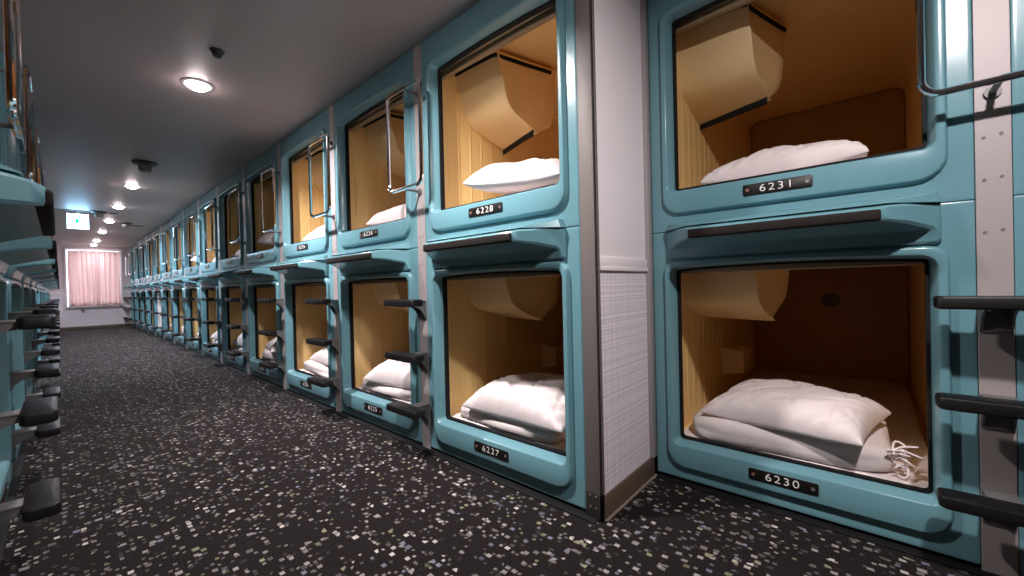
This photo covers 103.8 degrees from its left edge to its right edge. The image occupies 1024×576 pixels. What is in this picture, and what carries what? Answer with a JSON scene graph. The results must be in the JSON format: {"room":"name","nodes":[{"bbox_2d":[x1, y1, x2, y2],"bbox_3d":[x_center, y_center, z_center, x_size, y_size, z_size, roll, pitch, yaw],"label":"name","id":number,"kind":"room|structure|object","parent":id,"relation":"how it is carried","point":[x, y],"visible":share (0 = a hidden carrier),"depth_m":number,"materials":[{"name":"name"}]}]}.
{"room":"capsule hotel","nodes":[
{"label":"capsule hotel","id":0,"kind":"room"},
{"bbox_2d":[49,245,131,327],"bbox_3d":[-11.240,-0.020,11.081,0.120,2.240,6.350,-1,0,42],"label":"wall","id":1,"kind":"structure","parent":0,"point":[92,316],"depth_m":10.84,"materials":[{"name":"paint"}]},
{"bbox_2d":[53,323,131,330],"bbox_3d":[-11.327,1.061,10.858,0.014,0.085,1.518,-1,0,42],"label":"baseboard","id":2,"kind":"structure","parent":1,"relation":"attached to","point":[128,324],"depth_m":10.88,"materials":[{"name":"brown"}]},
{"bbox_2d":[64,248,122,307],"bbox_3d":[-11.345,-0.272,10.907,0.160,1.580,1.090,-1,0,42],"label":"window","id":3,"kind":"structure","parent":1,"relation":"in","point":[81,249],"depth_m":10.69,"materials":[{"name":"white"}]},
{"bbox_2d":[66,249,121,251],"bbox_3d":[-11.292,-1.016,10.867,0.058,0.021,1.060,-1,0,42],"label":"curtain rod","id":4,"kind":"object","parent":3,"relation":"attached to","point":[66,249],"visible":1,"depth_m":10.83,"materials":[{"name":"white metal"}]},
{"bbox_2d":[67,250,96,306],"bbox_3d":[-11.418,-0.255,10.678,0.073,1.478,0.537,-1,0,42],"label":"curtain","id":5,"kind":"object","parent":4,"relation":"hanging from","point":[81,265],"visible":1,"depth_m":10.67,"materials":[{"name":"pink fabric"}]},
{"bbox_2d":[96,251,120,305],"bbox_3d":[-11.088,-0.265,11.030,0.070,1.478,0.465,-1,0,42],"label":"curtain","id":6,"kind":"object","parent":4,"relation":"hanging from","point":[108,282],"visible":1,"depth_m":11.03,"materials":[{"name":"pink fabric"}]},
{"bbox_2d":[0,0,891,247],"bbox_3d":[-4.438,-1.318,5.008,18.450,0.100,6.350,-1,0,42],"label":"ceiling","id":7,"kind":"structure","parent":0,"point":[109,93],"depth_m":2.53,"materials":[{"name":"grey paint"}]},
{"bbox_2d":[66,211,89,229],"bbox_3d":[-6.912,-1.075,6.391,0.068,0.285,0.250,-1,0,42],"label":"exit sign","id":8,"kind":"object","parent":7,"relation":"attached to","point":[77,221],"visible":1,"depth_m":6.37,"materials":[{"name":"white plastic"}]},
{"bbox_2d":[90,210,107,217],"bbox_3d":[-6.616,-1.176,6.431,0.198,0.097,0.198,-1,0,42],"label":"smoke detector","id":9,"kind":"object","parent":7,"relation":"attached to","point":[100,214],"visible":1,"depth_m":6.39,"materials":[{"name":"grey plastic"}]},
{"bbox_2d":[122,184,140,188],"bbox_3d":[-4.684,-1.244,4.948,0.170,0.037,0.170,-1,0,42],"label":"recessed light","id":10,"kind":"object","parent":7,"relation":"in","point":[131,186],"visible":1,"depth_m":4.92,"materials":[{"name":"white"}]},
{"bbox_2d":[131,159,157,172],"bbox_3d":[-3.744,-1.229,4.094,0.207,0.101,0.207,-1,0,42],"label":"smoke detector","id":11,"kind":"object","parent":7,"relation":"attached to","point":[144,166],"visible":1,"depth_m":4.05,"materials":[{"name":"grey plastic"}]},
{"bbox_2d":[181,77,213,91],"bbox_3d":[-2.023,-1.294,2.584,0.170,0.037,0.170,-1,0,42],"label":"recessed light","id":12,"kind":"object","parent":7,"relation":"in","point":[196,84],"visible":1,"depth_m":2.55,"materials":[{"name":"white"}]},
{"bbox_2d":[209,47,224,58],"bbox_3d":[-1.640,-1.299,2.232,0.071,0.040,0.072,-1,0,42],"label":"smoke detector","id":13,"kind":"object","parent":7,"relation":"attached to","point":[217,53],"visible":1,"depth_m":2.22,"materials":[{"name":"grey plastic"}]},
{"bbox_2d":[0,326,977,575],"bbox_3d":[-4.383,1.021,5.021,18.450,0.100,6.350,-1,0,42],"label":"floor","id":14,"kind":"structure","parent":0,"point":[169,459],"depth_m":1.63,"materials":[{"name":"carpet"}]},
{"bbox_2d":[0,171,55,242],"bbox_3d":[-1.804,0.377,0.160,0.988,1.119,2.160,-1,0,42],"label":"capsule","id":15,"kind":"object","parent":14,"relation":"on","point":[26,206],"visible":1,"depth_m":0.78,"materials":[{"name":"teal plastic"}]},
{"bbox_2d":[0,164,23,177],"bbox_3d":[-1.842,-0.743,0.141,0.988,1.118,2.124,-1,0,42],"label":"capsule","id":16,"kind":"object","parent":15,"relation":"on","point":[3,168],"visible":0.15,"depth_m":0.72,"materials":[{"name":"teal plastic"}]},
{"bbox_2d":[0,236,56,503],"bbox_3d":[-2.596,0.391,0.864,0.988,1.119,2.160,-1,0,42],"label":"capsule","id":17,"kind":"object","parent":14,"relation":"on","point":[20,251],"visible":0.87,"depth_m":1.75,"materials":[{"name":"teal plastic"}]},
{"bbox_2d":[0,70,2,164],"bbox_3d":[-2.635,-0.728,0.844,0.988,1.118,2.124,-1,0,42],"label":"capsule","id":18,"kind":"object","parent":17,"relation":"on","point":[1,136],"visible":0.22,"depth_m":1.82,"materials":[{"name":"teal plastic"}]},
{"bbox_2d":[0,65,60,450],"bbox_3d":[-2.358,-0.182,1.942,0.324,2.234,0.200,-1,0,42],"label":"ladder","id":19,"kind":"object","parent":14,"relation":"on","point":[50,369],"visible":0.57,"depth_m":1.90,"materials":[{"name":"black metal"}]},
{"bbox_2d":[3,259,57,466],"bbox_3d":[-3.389,0.406,1.568,0.988,1.119,2.160,-1,0,42],"label":"capsule","id":20,"kind":"object","parent":14,"relation":"on","point":[14,273],"visible":0.43,"depth_m":2.39,"materials":[{"name":"teal plastic"}]},
{"bbox_2d":[0,40,17,170],"bbox_3d":[-3.427,-0.713,1.548,0.988,1.118,2.124,-1,0,42],"label":"capsule","id":21,"kind":"object","parent":20,"relation":"on","point":[10,150],"visible":0.14,"depth_m":2.43,"materials":[{"name":"teal plastic"}]},
{"bbox_2d":[0,0,61,524],"bbox_3d":[-1.566,-0.197,1.238,0.324,2.234,0.200,-1,0,42],"label":"ladder","id":22,"kind":"object","parent":14,"relation":"on","point":[42,499],"visible":1,"depth_m":1.22,"materials":[{"name":"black metal"}]},
{"bbox_2d":[18,269,58,394],"bbox_3d":[-4.181,0.421,2.272,0.988,1.119,2.160,-1,0,42],"label":"capsule","id":23,"kind":"object","parent":14,"relation":"on","point":[25,280],"visible":0.27,"depth_m":3.14,"materials":[{"name":"teal plastic"}]},
{"bbox_2d":[17,137,26,178],"bbox_3d":[-4.219,-0.699,2.252,0.988,1.118,2.124,-1,0,42],"label":"capsule","id":24,"kind":"object","parent":23,"relation":"on","point":[21,147],"visible":0.1,"depth_m":3.20,"materials":[{"name":"teal plastic"}]},
{"bbox_2d":[22,128,60,400],"bbox_3d":[-3.151,-0.167,2.646,0.324,2.234,0.200,-1,0,42],"label":"ladder","id":25,"kind":"object","parent":14,"relation":"on","point":[54,350],"visible":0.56,"depth_m":2.61,"materials":[{"name":"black metal"}]},
{"bbox_2d":[28,275,58,392],"bbox_3d":[-4.973,0.436,2.975,0.988,1.119,2.160,-1,0,42],"label":"capsule","id":26,"kind":"object","parent":14,"relation":"on","point":[33,282],"visible":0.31,"depth_m":3.73,"materials":[{"name":"teal plastic"}]},
{"bbox_2d":[31,165,60,383],"bbox_3d":[-3.943,-0.152,3.349,0.324,2.234,0.200,-1,0,42],"label":"ladder","id":27,"kind":"object","parent":14,"relation":"on","point":[54,339],"visible":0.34,"depth_m":3.31,"materials":[{"name":"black metal"}]},
{"bbox_2d":[34,279,58,359],"bbox_3d":[-5.766,0.451,3.679,0.988,1.119,2.160,-1,0,42],"label":"capsule","id":28,"kind":"object","parent":14,"relation":"on","point":[37,284],"visible":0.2,"depth_m":4.50,"materials":[{"name":"teal plastic"}]},
{"bbox_2d":[36,236,60,364],"bbox_3d":[-4.736,-0.137,4.053,0.324,2.234,0.200,-1,0,42],"label":"ladder","id":29,"kind":"object","parent":14,"relation":"on","point":[50,332],"visible":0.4,"depth_m":4.02,"materials":[{"name":"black metal"}]},
{"bbox_2d":[38,282,58,359],"bbox_3d":[-6.558,0.466,4.383,0.988,1.119,2.160,-1,0,42],"label":"capsule","id":30,"kind":"object","parent":14,"relation":"on","point":[45,284],"visible":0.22,"depth_m":5.13,"materials":[{"name":"teal plastic"}]},
{"bbox_2d":[41,284,58,343],"bbox_3d":[-7.351,0.481,5.087,0.988,1.119,2.160,-1,0,42],"label":"capsule","id":31,"kind":"object","parent":14,"relation":"on","point":[43,287],"visible":0.13,"depth_m":5.76,"materials":[{"name":"teal plastic"}]},
{"bbox_2d":[40,236,60,357],"bbox_3d":[-5.528,-0.122,4.757,0.324,2.234,0.200,-1,0,42],"label":"ladder","id":32,"kind":"object","parent":14,"relation":"on","point":[56,326],"visible":0.16,"depth_m":4.73,"materials":[{"name":"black metal"}]},
{"bbox_2d":[42,236,59,346],"bbox_3d":[-6.321,-0.107,5.461,0.324,2.234,0.200,-1,0,42],"label":"ladder","id":33,"kind":"object","parent":14,"relation":"on","point":[58,322],"visible":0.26,"depth_m":5.43,"materials":[{"name":"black metal"}]},
{"bbox_2d":[123,287,136,327],"bbox_3d":[-9.793,0.503,11.706,0.988,1.119,2.160,-1,0,42],"label":"capsule","id":34,"kind":"object","parent":14,"relation":"on","point":[133,302],"visible":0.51,"depth_m":11.29,"materials":[{"name":"teal plastic"}]},
{"bbox_2d":[126,245,134,286],"bbox_3d":[-9.807,-0.618,11.714,0.988,1.118,2.124,-1,0,42],"label":"capsule","id":35,"kind":"object","parent":34,"relation":"on","point":[132,277],"visible":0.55,"depth_m":11.29,"materials":[{"name":"teal plastic"}]},
{"bbox_2d":[127,244,135,319],"bbox_3d":[-10.057,-0.047,10.622,0.324,2.234,0.200,-1,0,42],"label":"ladder","id":36,"kind":"object","parent":14,"relation":"on","point":[129,255],"visible":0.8,"depth_m":10.61,"materials":[{"name":"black metal"}]},
{"bbox_2d":[128,286,141,329],"bbox_3d":[-9.000,0.488,11.002,0.988,1.119,2.160,-1,0,42],"label":"capsule","id":37,"kind":"object","parent":14,"relation":"on","point":[137,290],"visible":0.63,"depth_m":10.59,"materials":[{"name":"teal plastic"}]},
{"bbox_2d":[132,241,140,285],"bbox_3d":[-9.015,-0.633,11.010,0.988,1.118,2.124,-1,0,42],"label":"capsule","id":38,"kind":"object","parent":37,"relation":"on","point":[137,274],"visible":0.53,"depth_m":10.58,"materials":[{"name":"teal plastic"}]},
{"bbox_2d":[131,241,140,321],"bbox_3d":[-9.264,-0.062,9.918,0.324,2.234,0.200,-1,0,42],"label":"ladder","id":39,"kind":"object","parent":14,"relation":"on","point":[134,255],"visible":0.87,"depth_m":9.87,"materials":[{"name":"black metal"}]},
{"bbox_2d":[133,285,147,331],"bbox_3d":[-8.208,0.473,10.299,0.988,1.119,2.160,-1,0,42],"label":"capsule","id":40,"kind":"object","parent":14,"relation":"on","point":[144,318],"visible":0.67,"depth_m":9.88,"materials":[{"name":"teal plastic"}]},
{"bbox_2d":[138,237,146,284],"bbox_3d":[-8.222,-0.647,10.306,0.988,1.118,2.124,-1,0,42],"label":"capsule","id":41,"kind":"object","parent":40,"relation":"on","point":[143,280],"visible":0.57,"depth_m":9.87,"materials":[{"name":"teal plastic"}]},
{"bbox_2d":[137,236,148,332],"bbox_3d":[-8.472,-0.077,9.215,0.324,2.234,0.200,-1,0,42],"label":"ladder","id":42,"kind":"object","parent":14,"relation":"on","point":[140,265],"visible":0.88,"depth_m":9.19,"materials":[{"name":"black metal"}]},
{"bbox_2d":[138,284,154,334],"bbox_3d":[-7.415,0.458,9.595,0.988,1.119,2.160,-1,0,42],"label":"capsule","id":43,"kind":"object","parent":14,"relation":"on","point":[150,290],"visible":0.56,"depth_m":9.18,"materials":[{"name":"teal plastic"}]},
{"bbox_2d":[140,232,153,284],"bbox_3d":[-7.430,-0.662,9.602,0.988,1.118,2.124,-1,0,42],"label":"capsule","id":44,"kind":"object","parent":43,"relation":"on","point":[149,238],"visible":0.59,"depth_m":9.08,"materials":[{"name":"teal plastic"}]},
{"bbox_2d":[143,231,155,335],"bbox_3d":[-7.679,-0.091,8.511,0.324,2.234,0.200,-1,0,42],"label":"ladder","id":45,"kind":"object","parent":14,"relation":"on","point":[146,244],"visible":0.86,"depth_m":8.49,"materials":[{"name":"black metal"}]},
{"bbox_2d":[145,283,163,338],"bbox_3d":[-6.623,0.443,8.891,0.988,1.119,2.160,-1,0,42],"label":"capsule","id":46,"kind":"object","parent":14,"relation":"on","point":[158,292],"visible":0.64,"depth_m":8.28,"materials":[{"name":"teal plastic"}]},
{"bbox_2d":[148,226,161,283],"bbox_3d":[-6.637,-0.677,8.898,0.988,1.118,2.124,-1,0,42],"label":"capsule","id":47,"kind":"object","parent":46,"relation":"on","point":[157,271],"visible":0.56,"depth_m":8.39,"materials":[{"name":"teal plastic"}]},
{"bbox_2d":[157,292,161,326],"bbox_3d":[-7.208,0.450,8.232,0.772,0.740,0.009,-1,0,42],"label":"blind","id":48,"kind":"object","parent":46,"relation":"hanging from","point":[159,319],"depth_m":8.35,"materials":[{"name":"white fabric"}]},
{"bbox_2d":[151,228,164,339],"bbox_3d":[-6.887,-0.106,7.807,0.324,2.234,0.200,-1,0,42],"label":"ladder","id":49,"kind":"object","parent":14,"relation":"on","point":[155,239],"visible":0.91,"depth_m":7.80,"materials":[{"name":"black metal"}]},
{"bbox_2d":[153,282,173,342],"bbox_3d":[-5.830,0.428,8.187,0.988,1.119,2.160,-1,0,42],"label":"capsule","id":50,"kind":"object","parent":14,"relation":"on","point":[167,289],"visible":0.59,"depth_m":7.77,"materials":[{"name":"teal plastic"}]},
{"bbox_2d":[158,219,171,281],"bbox_3d":[-5.845,-0.692,8.194,0.988,1.118,2.124,-1,0,42],"label":"capsule","id":51,"kind":"object","parent":50,"relation":"on","point":[166,227],"visible":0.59,"depth_m":7.68,"materials":[{"name":"teal plastic"}]},
{"bbox_2d":[160,221,175,343],"bbox_3d":[-6.095,-0.121,7.103,0.324,2.234,0.200,-1,0,42],"label":"ladder","id":52,"kind":"object","parent":14,"relation":"on","point":[165,233],"visible":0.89,"depth_m":7.09,"materials":[{"name":"silver metal"}]},
{"bbox_2d":[162,280,185,347],"bbox_3d":[-5.038,0.413,7.483,0.988,1.119,2.160,-1,0,42],"label":"capsule","id":53,"kind":"object","parent":14,"relation":"on","point":[178,288],"visible":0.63,"depth_m":7.07,"materials":[{"name":"teal plastic"}]},
{"bbox_2d":[166,210,183,280],"bbox_3d":[-5.053,-0.707,7.491,0.988,1.118,2.124,-1,0,42],"label":"capsule","id":54,"kind":"object","parent":53,"relation":"on","point":[177,271],"visible":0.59,"depth_m":7.02,"materials":[{"name":"teal plastic"}]},
{"bbox_2d":[170,210,187,348],"bbox_3d":[-5.302,-0.136,6.399,0.324,2.234,0.200,-1,0,42],"label":"ladder","id":55,"kind":"object","parent":14,"relation":"on","point":[177,226],"visible":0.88,"depth_m":6.40,"materials":[{"name":"silver metal"}]},
{"bbox_2d":[174,278,201,353],"bbox_3d":[-4.246,0.398,6.779,0.988,1.119,2.160,-1,0,42],"label":"capsule","id":56,"kind":"object","parent":14,"relation":"on","point":[192,290],"visible":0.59,"depth_m":6.37,"materials":[{"name":"teal plastic"}]},
{"bbox_2d":[179,200,199,278],"bbox_3d":[-4.260,-0.722,6.787,0.988,1.118,2.124,-1,0,42],"label":"capsule","id":57,"kind":"object","parent":56,"relation":"on","point":[191,268],"visible":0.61,"depth_m":6.32,"materials":[{"name":"teal plastic"}]},
{"bbox_2d":[184,199,202,354],"bbox_3d":[-4.510,-0.151,5.695,0.324,2.234,0.200,-1,0,42],"label":"ladder","id":58,"kind":"object","parent":14,"relation":"on","point":[198,300],"visible":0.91,"depth_m":5.71,"materials":[{"name":"silver metal"}]},
{"bbox_2d":[189,275,220,361],"bbox_3d":[-3.453,0.384,6.075,0.988,1.119,2.160,-1,0,42],"label":"capsule","id":59,"kind":"object","parent":14,"relation":"on","point":[210,310],"visible":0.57,"depth_m":5.66,"materials":[{"name":"teal plastic"}]},
{"bbox_2d":[192,186,218,276],"bbox_3d":[-3.468,-0.737,6.083,0.988,1.118,2.124,-1,0,42],"label":"capsule","id":60,"kind":"object","parent":59,"relation":"on","point":[207,267],"visible":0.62,"depth_m":5.65,"materials":[{"name":"teal plastic"}]},
{"bbox_2d":[202,186,223,363],"bbox_3d":[-3.717,-0.166,4.992,0.324,2.234,0.200,-1,0,42],"label":"ladder","id":61,"kind":"object","parent":14,"relation":"on","point":[217,300],"visible":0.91,"depth_m":5.01,"materials":[{"name":"silver metal"}]},
{"bbox_2d":[208,272,246,372],"bbox_3d":[-2.661,0.369,5.372,0.988,1.119,2.160,-1,0,42],"label":"capsule","id":62,"kind":"object","parent":14,"relation":"on","point":[232,286],"visible":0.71,"depth_m":4.96,"materials":[{"name":"teal plastic"}]},
{"bbox_2d":[212,169,244,273],"bbox_3d":[-2.675,-0.752,5.379,0.988,1.118,2.124,-1,0,42],"label":"capsule","id":63,"kind":"object","parent":62,"relation":"on","point":[228,262],"visible":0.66,"depth_m":4.95,"materials":[{"name":"teal plastic"}]},
{"bbox_2d":[235,345,242,350],"bbox_3d":[-3.065,0.718,4.961,0.697,0.073,0.520,-1,0,44],"label":"duvet","id":64,"kind":"object","parent":62,"relation":"on","point":[237,347],"visible":0.12,"depth_m":4.83,"materials":[{"name":"white fabric"}]},
{"bbox_2d":[232,334,242,346],"bbox_3d":[-3.034,0.602,4.850,0.469,0.205,0.660,-2,0,-45],"label":"pillow","id":65,"kind":"object","parent":64,"relation":"on","point":[238,341],"visible":0.14,"depth_m":4.78,"materials":[{"name":"white fabric"}]},
{"bbox_2d":[225,167,249,374],"bbox_3d":[-2.925,-0.181,4.288,0.324,2.234,0.200,-1,0,42],"label":"ladder","id":66,"kind":"object","parent":14,"relation":"on","point":[233,353],"visible":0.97,"depth_m":4.32,"materials":[{"name":"silver metal"}]},
{"bbox_2d":[233,267,282,386],"bbox_3d":[-1.868,0.354,4.668,0.988,1.119,2.160,-1,0,42],"label":"capsule","id":67,"kind":"object","parent":14,"relation":"on","point":[262,282],"visible":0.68,"depth_m":4.25,"materials":[{"name":"teal plastic"}]},
{"bbox_2d":[238,144,279,269],"bbox_3d":[-1.883,-0.767,4.675,0.988,1.118,2.124,-1,0,42],"label":"capsule","id":68,"kind":"object","parent":67,"relation":"on","point":[258,255],"visible":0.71,"depth_m":4.25,"materials":[{"name":"teal plastic"}]},
{"bbox_2d":[257,232,273,245],"bbox_3d":[-2.279,-0.502,4.105,0.569,0.184,0.400,-1,0,39],"label":"pillow","id":69,"kind":"object","parent":68,"relation":"on","point":[268,238],"visible":0.23,"depth_m":4.03,"materials":[{"name":"white fabric"}]},
{"bbox_2d":[262,349,277,361],"bbox_3d":[-2.273,0.683,4.262,0.693,0.113,0.524,-1,0,40],"label":"duvet","id":70,"kind":"object","parent":67,"relation":"on","point":[267,354],"visible":0.15,"depth_m":4.12,"materials":[{"name":"white fabric"}]},
{"bbox_2d":[265,337,276,352],"bbox_3d":[-2.301,0.567,4.186,0.430,0.169,0.570,-2,0,-37],"label":"pillow","id":71,"kind":"object","parent":70,"relation":"on","point":[271,345],"visible":0.28,"depth_m":3.98,"materials":[{"name":"white fabric"}]},
{"bbox_2d":[257,142,287,389],"bbox_3d":[-2.132,-0.196,3.584,0.324,2.234,0.200,-1,0,42],"label":"ladder","id":72,"kind":"object","parent":14,"relation":"on","point":[280,302],"visible":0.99,"depth_m":3.61,"materials":[{"name":"silver metal"}]},
{"bbox_2d":[270,260,336,409],"bbox_3d":[-1.076,0.339,3.964,0.988,1.119,2.160,-1,0,42],"label":"capsule","id":73,"kind":"object","parent":14,"relation":"on","point":[312,279],"visible":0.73,"depth_m":3.55,"materials":[{"name":"teal plastic"}]},
{"bbox_2d":[274,108,332,264],"bbox_3d":[-1.090,-0.782,3.971,0.988,1.118,2.124,-1,0,42],"label":"capsule","id":74,"kind":"object","parent":73,"relation":"on","point":[297,222],"visible":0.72,"depth_m":3.55,"materials":[{"name":"teal plastic"}]},
{"bbox_2d":[302,225,324,240],"bbox_3d":[-1.519,-0.472,3.505,0.570,0.163,0.400,-1,0,44],"label":"pillow","id":75,"kind":"object","parent":74,"relation":"on","point":[318,232],"visible":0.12,"depth_m":3.41,"materials":[{"name":"white fabric"}]},
{"bbox_2d":[304,360,328,377],"bbox_3d":[-1.481,0.679,3.554,0.704,0.090,0.518,-1,0,44],"label":"duvet","id":76,"kind":"object","parent":73,"relation":"on","point":[320,369],"visible":0.23,"depth_m":3.37,"materials":[{"name":"white fabric"}]},
{"bbox_2d":[309,347,327,365],"bbox_3d":[-1.452,0.576,3.492,0.420,0.156,0.620,-2,0,-41],"label":"pillow","id":77,"kind":"object","parent":76,"relation":"on","point":[321,356],"visible":0.26,"depth_m":3.42,"materials":[{"name":"white fabric"}]},
{"bbox_2d":[305,105,342,411],"bbox_3d":[-1.340,-0.211,2.880,0.324,2.234,0.200,-1,0,42],"label":"ladder","id":78,"kind":"object","parent":14,"relation":"on","point":[321,382],"visible":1,"depth_m":2.91,"materials":[{"name":"silver metal"}]},
{"bbox_2d":[326,248,422,444],"bbox_3d":[-0.283,0.324,3.260,0.988,1.119,2.160,-1,0,42],"label":"capsule","id":79,"kind":"object","parent":14,"relation":"on","point":[368,329],"visible":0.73,"depth_m":2.85,"materials":[{"name":"teal plastic"}]},
{"bbox_2d":[331,49,417,256],"bbox_3d":[-0.298,-0.796,3.267,0.988,1.118,2.124,-1,0,42],"label":"capsule","id":80,"kind":"object","parent":79,"relation":"on","point":[362,192],"visible":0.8,"depth_m":2.84,"materials":[{"name":"teal plastic"}]},
{"bbox_2d":[366,204,405,225],"bbox_3d":[-0.655,-0.487,2.738,0.570,0.162,0.400,-1,0,37],"label":"pillow","id":81,"kind":"object","parent":80,"relation":"on","point":[398,212],"visible":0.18,"depth_m":2.64,"materials":[{"name":"white fabric"}]},
{"bbox_2d":[362,380,410,400],"bbox_3d":[-0.688,0.673,2.849,0.697,0.073,0.520,-1,0,40],"label":"duvet","id":82,"kind":"object","parent":79,"relation":"on","point":[401,393],"visible":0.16,"depth_m":2.62,"materials":[{"name":"white fabric"}]},
{"bbox_2d":[363,359,410,388],"bbox_3d":[-0.630,0.557,2.761,0.660,0.205,0.469,-1,0,37],"label":"pillow","id":83,"kind":"object","parent":82,"relation":"on","point":[393,373],"visible":0.28,"depth_m":2.64,"materials":[{"name":"white fabric"}]},
{"bbox_2d":[383,43,431,448],"bbox_3d":[-0.548,-0.226,2.176,0.324,2.234,0.200,-1,0,42],"label":"ladder","id":84,"kind":"object","parent":14,"relation":"on","point":[421,410],"visible":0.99,"depth_m":2.21,"materials":[{"name":"silver metal"}]},
{"bbox_2d":[423,226,656,510],"bbox_3d":[0.509,0.309,2.556,0.988,1.119,2.160,-1,0,42],"label":"capsule","id":85,"kind":"object","parent":14,"relation":"on","point":[506,303],"visible":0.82,"depth_m":2.07,"materials":[{"name":"teal plastic"}]},
{"bbox_2d":[461,406,565,442],"bbox_3d":[0.105,0.658,2.145,0.697,0.073,0.520,-1,0,44],"label":"duvet","id":86,"kind":"object","parent":85,"relation":"on","point":[526,431],"visible":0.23,"depth_m":1.88,"materials":[{"name":"white fabric"}]},
{"bbox_2d":[462,373,565,432],"bbox_3d":[0.135,0.543,2.035,0.469,0.205,0.660,-2,0,-45],"label":"pillow","id":87,"kind":"object","parent":86,"relation":"on","point":[537,400],"visible":0.71,"depth_m":1.89,"materials":[{"name":"white fabric"}]},
{"bbox_2d":[421,0,652,242],"bbox_3d":[0.495,-0.811,2.563,0.988,1.118,2.124,-1,0,42],"label":"capsule","id":88,"kind":"object","parent":85,"relation":"on","point":[499,80],"visible":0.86,"depth_m":2.15,"materials":[{"name":"teal plastic"}]},
{"bbox_2d":[463,158,559,194],"bbox_3d":[0.099,-0.547,1.993,0.569,0.184,0.400,-1,0,39],"label":"pillow","id":89,"kind":"object","parent":88,"relation":"on","point":[499,178],"visible":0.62,"depth_m":1.85,"materials":[{"name":"white fabric"}]},
{"bbox_2d":[653,200,980,567],"bbox_3d":[1.634,0.284,2.211,0.988,1.119,2.160,-1,0,42],"label":"capsule","id":90,"kind":"object","parent":14,"relation":"on","point":[825,294],"visible":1,"depth_m":1.68,"materials":[{"name":"teal plastic"}]},
{"bbox_2d":[692,395,923,478],"bbox_3d":[1.255,0.608,1.784,0.761,0.123,0.524,-1,0,40],"label":"duvet","id":91,"kind":"object","parent":90,"relation":"on","point":[877,454],"visible":0.66,"depth_m":1.56,"materials":[{"name":"white fabric"}]},
{"bbox_2d":[701,379,891,445],"bbox_3d":[1.201,0.497,1.729,0.430,0.169,0.570,-2,0,-37],"label":"pillow","id":92,"kind":"object","parent":91,"relation":"on","point":[788,406],"visible":1,"depth_m":1.60,"materials":[{"name":"white fabric"}]},
{"bbox_2d":[648,0,974,233],"bbox_3d":[1.619,-0.836,2.219,0.988,1.118,2.124,-1,0,42],"label":"capsule","id":93,"kind":"object","parent":90,"relation":"on","point":[718,69],"visible":0.91,"depth_m":1.88,"materials":[{"name":"teal plastic"}]},
{"bbox_2d":[700,140,868,184],"bbox_3d":[1.190,-0.526,1.752,0.570,0.163,0.400,-1,0,44],"label":"pillow","id":94,"kind":"object","parent":93,"relation":"on","point":[785,157],"visible":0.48,"depth_m":1.61,"materials":[{"name":"white fabric"}]},
{"bbox_2d":[822,293,838,306],"bbox_3d":[2.349,0.088,2.961,0.104,0.104,0.028,-1,0,42],"label":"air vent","id":95,"kind":"object","parent":90,"relation":"attached to","point":[828,299],"depth_m":2.95,"materials":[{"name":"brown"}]},
{"bbox_2d":[915,0,1023,575],"bbox_3d":[1.369,-0.265,1.127,0.324,2.234,0.200,-1,0,42],"label":"ladder","id":96,"kind":"object","parent":14,"relation":"on","point":[1000,510],"visible":1,"depth_m":1.17,"materials":[{"name":"silver metal"}]},
{"bbox_2d":[1013,195,1023,575],"bbox_3d":[2.426,0.269,1.507,0.988,1.119,2.160,-1,0,42],"label":"capsule","id":97,"kind":"object","parent":14,"relation":"on","point":[1018,201],"visible":0.25,"depth_m":1.15,"materials":[{"name":"teal plastic"}]},
{"bbox_2d":[1009,0,1023,195],"bbox_3d":[2.412,-0.851,1.515,0.988,1.118,2.124,-1,0,42],"label":"capsule","id":98,"kind":"object","parent":97,"relation":"on","point":[1016,6],"visible":0.16,"depth_m":1.15,"materials":[{"name":"teal plastic"}]},
{"bbox_2d":[594,0,649,493],"bbox_3d":[0.453,-0.246,1.711,0.058,2.240,0.485,-1,0,42],"label":"wall","id":99,"kind":"structure","parent":0,"point":[617,22],"depth_m":1.67,"materials":[{"name":"white paint"}]},
{"bbox_2d":[0,326,1000,575],"bbox_3d":[-4.809,0.976,5.396,16.984,0.006,2.027,-1,0,42],"label":"trim","id":100,"kind":"structure","parent":99,"relation":"attached to","point":[17,466],"depth_m":1.70,"materials":[{"name":"black rubber"}]},
{"bbox_2d":[575,0,604,494],"bbox_3d":[0.294,-0.291,1.531,0.067,2.140,0.028,-1,0,42],"label":"trim","id":101,"kind":"structure","parent":99,"relation":"attached to","point":[584,9],"depth_m":1.52,"materials":[{"name":"grey"}]},
{"bbox_2d":[586,490,604,522],"bbox_3d":[0.318,0.829,1.530,0.072,0.100,0.022,-1,0,42],"label":"guard","id":102,"kind":"object","parent":99,"relation":"attached to","point":[595,503],"visible":1,"depth_m":1.52,"materials":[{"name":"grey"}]},
{"bbox_2d":[600,256,647,271],"bbox_3d":[0.476,-0.099,1.683,0.010,0.055,0.432,-1,0,42],"label":"trim","id":103,"kind":"structure","parent":99,"relation":"attached to","point":[606,263],"depth_m":1.65,"materials":[{"name":"white"}]},
{"bbox_2d":[605,457,657,521],"bbox_3d":[0.503,0.830,1.694,0.009,0.088,0.485,-1,0,42],"label":"baseboard","id":104,"kind":"structure","parent":99,"relation":"attached to","point":[628,486],"depth_m":1.67,"materials":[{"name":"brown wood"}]},
{"bbox_2d":[640,0,656,457],"bbox_3d":[0.630,-0.295,1.855,0.021,2.152,0.040,-1,0,42],"label":"trim","id":105,"kind":"structure","parent":99,"relation":"attached to","point":[643,3],"depth_m":1.84,"materials":[{"name":"silver metal"}]},
{"bbox_2d":[652,88,909,386],"bbox_3d":[-2.270,-0.212,7.426,18.450,2.440,0.100,-1,0,42],"label":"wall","id":106,"kind":"structure","parent":0,"point":[900,88],"depth_m":2.85,"materials":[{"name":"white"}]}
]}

